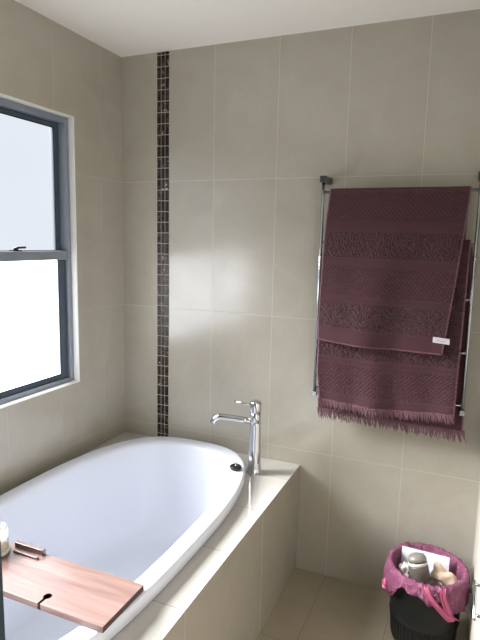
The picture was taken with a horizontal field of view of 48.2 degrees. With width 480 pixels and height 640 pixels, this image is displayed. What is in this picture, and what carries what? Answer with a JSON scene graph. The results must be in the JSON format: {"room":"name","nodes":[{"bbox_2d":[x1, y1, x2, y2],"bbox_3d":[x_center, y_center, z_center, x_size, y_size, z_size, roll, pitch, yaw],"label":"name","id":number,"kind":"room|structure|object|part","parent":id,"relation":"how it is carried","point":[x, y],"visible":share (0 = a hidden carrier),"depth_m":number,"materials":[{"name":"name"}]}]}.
{"room":"bathroom","nodes":[
{"label":"bathroom","id":0,"kind":"room"},
{"bbox_2d":[0,0,124,494],"bbox_3d":[-1.285,0.126,1.230,0.100,2.354,3.300,5,9,23],"label":"wall","id":1,"kind":"structure","parent":0,"point":[45,63],"depth_m":2.39,"materials":[{"name":"tile"}]},
{"bbox_2d":[0,93,79,408],"bbox_3d":[-1.064,-0.198,1.686,0.101,1.156,1.527,5,9,23],"label":"window","id":2,"kind":"structure","parent":1,"relation":"in","point":[62,139],"depth_m":2.31,"materials":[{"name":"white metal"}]},
{"bbox_3d":[-1.080,-0.463,1.657,0.022,0.568,1.471,5,9,23],"label":"sash","id":3,"kind":"part","parent":2,"relation":"part of","materials":[{"name":"glass"}]},
{"bbox_3d":[-1.061,-0.192,1.686,0.032,0.038,1.471,5,9,23],"label":"meeting rail","id":4,"kind":"part","parent":2,"relation":"part of","materials":[{"name":"silver metal"}]},
{"bbox_3d":[-1.071,0.077,1.728,0.020,0.551,1.471,5,9,23],"label":"sash","id":5,"kind":"part","parent":2,"relation":"part of","materials":[{"name":"glass"}]},
{"bbox_2d":[15,0,479,56],"bbox_3d":[-0.179,-0.996,0.594,2.450,0.100,3.500,5,9,23],"label":"ceiling","id":6,"kind":"structure","parent":0,"point":[125,28],"depth_m":2.05,"materials":[{"name":"white paint"}]},
{"bbox_2d":[121,9,479,613],"bbox_3d":[0.465,0.002,2.321,2.450,2.354,0.100,5,9,23],"label":"wall","id":7,"kind":"structure","parent":0,"point":[256,125],"depth_m":2.35,"materials":[{"name":"tile"}]},
{"bbox_2d":[157,51,169,436],"bbox_3d":[-0.370,-0.311,2.584,0.066,1.845,0.005,5,9,23],"label":"trim","id":8,"kind":"structure","parent":7,"relation":"attached to","point":[163,58],"depth_m":2.57,"materials":[{"name":"brown tile"}]},
{"bbox_2d":[312,171,479,415],"bbox_3d":[0.606,-0.110,2.132,0.604,0.904,0.105,5,9,23],"label":"towel rail","id":9,"kind":"object","parent":7,"relation":"attached to","point":[324,180],"visible":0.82,"depth_m":2.04,"materials":[{"name":"silver metal"}]},
{"bbox_2d":[317,186,471,355],"bbox_3d":[0.577,-0.194,2.075,0.540,0.623,0.106,5,9,23],"label":"hand towel","id":10,"kind":"object","parent":9,"relation":"hanging from","point":[391,257],"visible":0.99,"depth_m":2.04,"materials":[{"name":"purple fabric"}]},
{"bbox_2d":[317,240,472,442],"bbox_3d":[0.597,0.074,2.101,0.596,0.779,0.071,5,9,23],"label":"bath towel","id":11,"kind":"object","parent":9,"relation":"hanging from","point":[408,390],"visible":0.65,"depth_m":2.11,"materials":[{"name":"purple fabric"}]},
{"bbox_2d":[256,568,469,639],"bbox_3d":[-0.233,1.431,0.955,2.450,0.100,3.500,5,9,23],"label":"floor","id":12,"kind":"structure","parent":0,"point":[312,605],"depth_m":2.21,"materials":[{"name":"tile"}]},
{"bbox_2d":[0,535,4,639],"bbox_3d":[-0.787,0.356,0.779,1.190,2.047,0.012,5,9,23],"label":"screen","id":13,"kind":"object","parent":12,"relation":"on","point":[2,622],"visible":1,"depth_m":0.53,"materials":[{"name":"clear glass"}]},
{"bbox_2d":[76,432,299,639],"bbox_3d":[-0.542,0.991,1.805,0.953,0.507,1.884,5,9,23],"label":"surround","id":14,"kind":"object","parent":12,"relation":"on","point":[229,589],"visible":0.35,"depth_m":1.89,"materials":[{"name":"tile"}]},
{"bbox_2d":[0,436,244,639],"bbox_3d":[-0.522,0.894,1.872,0.800,0.442,1.608,5,9,23],"label":"bathtub","id":15,"kind":"object","parent":14,"relation":"in","point":[138,510],"visible":0.81,"depth_m":2.30,"materials":[{"name":"white ceramic"}]},
{"bbox_2d":[2,540,143,632],"bbox_3d":[-0.651,0.708,1.529,0.773,0.048,0.178,5,9,23],"label":"tray","id":16,"kind":"object","parent":15,"relation":"on","point":[79,594],"visible":1,"depth_m":1.44,"materials":[{"name":"brown wood"}]},
{"bbox_2d":[0,530,9,556],"bbox_3d":[-0.725,0.651,1.585,0.084,0.076,0.084,5,9,23],"label":"jar candle","id":17,"kind":"object","parent":16,"relation":"on","point":[5,547],"visible":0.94,"depth_m":1.58,"materials":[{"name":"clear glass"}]},
{"bbox_2d":[1,544,9,556],"bbox_3d":[-0.726,0.683,1.590,0.084,0.012,0.084,5,9,23],"label":"jar","id":18,"kind":"object","parent":17,"relation":"on","point":[5,550],"depth_m":1.58,"materials":[{"name":"clear glass"}]},
{"bbox_2d":[230,462,241,470],"bbox_3d":[-0.018,0.610,2.247,0.050,0.032,0.050,5,9,23],"label":"plug","id":19,"kind":"object","parent":15,"relation":"on","point":[235,466],"visible":1,"depth_m":2.24,"materials":[{"name":"silver metal"}]},
{"bbox_3d":[-0.542,0.991,1.805,0.953,0.506,1.884,5,9,23],"label":"panel","id":20,"kind":"part","parent":14,"relation":"part of","materials":[{"name":"tile"}]},
{"bbox_2d":[210,399,261,475],"bbox_3d":[-0.018,0.501,2.340,0.236,0.327,0.066,3,9,13],"label":"tap","id":21,"kind":"object","parent":14,"relation":"on","point":[254,455],"visible":1,"depth_m":2.31,"materials":[{"name":"silver metal"}]},
{"bbox_3d":[-0.040,0.436,2.336,0.187,0.053,0.030,3,9,13],"label":"spout","id":22,"kind":"part","parent":21,"relation":"part of","materials":[{"name":"silver metal"}]},
{"bbox_3d":[0.015,0.359,2.312,0.081,0.017,0.011,3,9,13],"label":"lever","id":23,"kind":"part","parent":21,"relation":"part of","materials":[{"name":"silver metal"}]},
{"bbox_2d":[389,587,459,639],"bbox_3d":[0.710,1.084,2.066,0.277,0.300,0.277,5,9,23],"label":"waste bin","id":24,"kind":"object","parent":12,"relation":"on","point":[411,618],"visible":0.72,"depth_m":1.97,"materials":[{"name":"black plastic"}]},
{"bbox_2d":[408,552,430,583],"bbox_3d":[0.673,0.939,2.015,0.074,0.122,0.094,-5,11,-37],"label":"toiletry bottle","id":25,"kind":"object","parent":24,"relation":"in","point":[417,562],"visible":0.88,"depth_m":1.99,"materials":[{"name":"grey plastic"}]},
{"bbox_2d":[382,542,471,621],"bbox_3d":[0.712,1.029,2.057,0.326,0.221,0.329,5,9,23],"label":"liner","id":26,"kind":"object","parent":24,"relation":"in","point":[454,598],"visible":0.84,"depth_m":1.95,"materials":[{"name":"pink plastic"}]},
{"bbox_2d":[399,561,409,573],"bbox_3d":[0.633,0.971,2.061,0.053,0.076,0.070,5,9,23],"label":"crumpled tissue","id":27,"kind":"object","parent":26,"relation":"in","point":[404,568],"visible":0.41,"depth_m":2.05,"materials":[{"name":"beige paper"}]},
{"bbox_2d":[401,546,449,573],"bbox_3d":[0.722,0.963,2.100,0.180,0.113,0.025,6,9,27],"label":"card","id":28,"kind":"object","parent":26,"relation":"in","point":[431,558],"visible":0.35,"depth_m":2.09,"materials":[{"name":"white paper"}]},
{"bbox_2d":[426,579,444,585],"bbox_3d":[0.716,0.977,1.966,0.064,0.030,0.065,4,9,17],"label":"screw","id":29,"kind":"object","parent":26,"relation":"in","point":[433,582],"visible":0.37,"depth_m":1.98,"materials":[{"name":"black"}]},
{"bbox_3d":[0.709,1.008,1.905,0.141,0.123,0.053,5,9,23],"label":"tie handle","id":30,"kind":"part","parent":26,"relation":"part of","materials":[{"name":"pink plastic"}]},
{"bbox_2d":[430,561,456,585],"bbox_3d":[0.764,0.958,2.009,0.096,0.112,0.053,4,9,20],"label":"crumpled paper","id":31,"kind":"object","parent":26,"relation":"in","point":[439,572],"visible":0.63,"depth_m":1.99,"materials":[{"name":"beige paper"}]},
{"bbox_3d":[0.727,0.999,1.892,0.049,0.101,0.035,9,11,42],"label":"tie handle","id":32,"kind":"part","parent":26,"relation":"part of","materials":[{"name":"pink plastic"}]},
{"bbox_2d":[470,488,479,639],"bbox_3d":[0.904,0.910,1.399,0.580,0.850,1.459,5,9,23],"label":"door","id":33,"kind":"structure","parent":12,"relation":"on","point":[475,576],"depth_m":1.83,"materials":[{"name":"beige paint"}]},
{"bbox_3d":[0.614,1.099,1.396,0.018,0.251,1.157,5,9,23],"label":"drawer","id":34,"kind":"part","parent":33,"relation":"part of","materials":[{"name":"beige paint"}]},
{"bbox_3d":[0.601,0.703,1.346,0.032,0.009,0.160,5,9,23],"label":"handle","id":35,"kind":"part","parent":33,"relation":"part of","materials":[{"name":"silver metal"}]},
{"bbox_3d":[0.620,0.824,1.355,0.018,0.300,1.157,5,9,23],"label":"drawer","id":36,"kind":"part","parent":33,"relation":"part of","materials":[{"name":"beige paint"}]}
]}

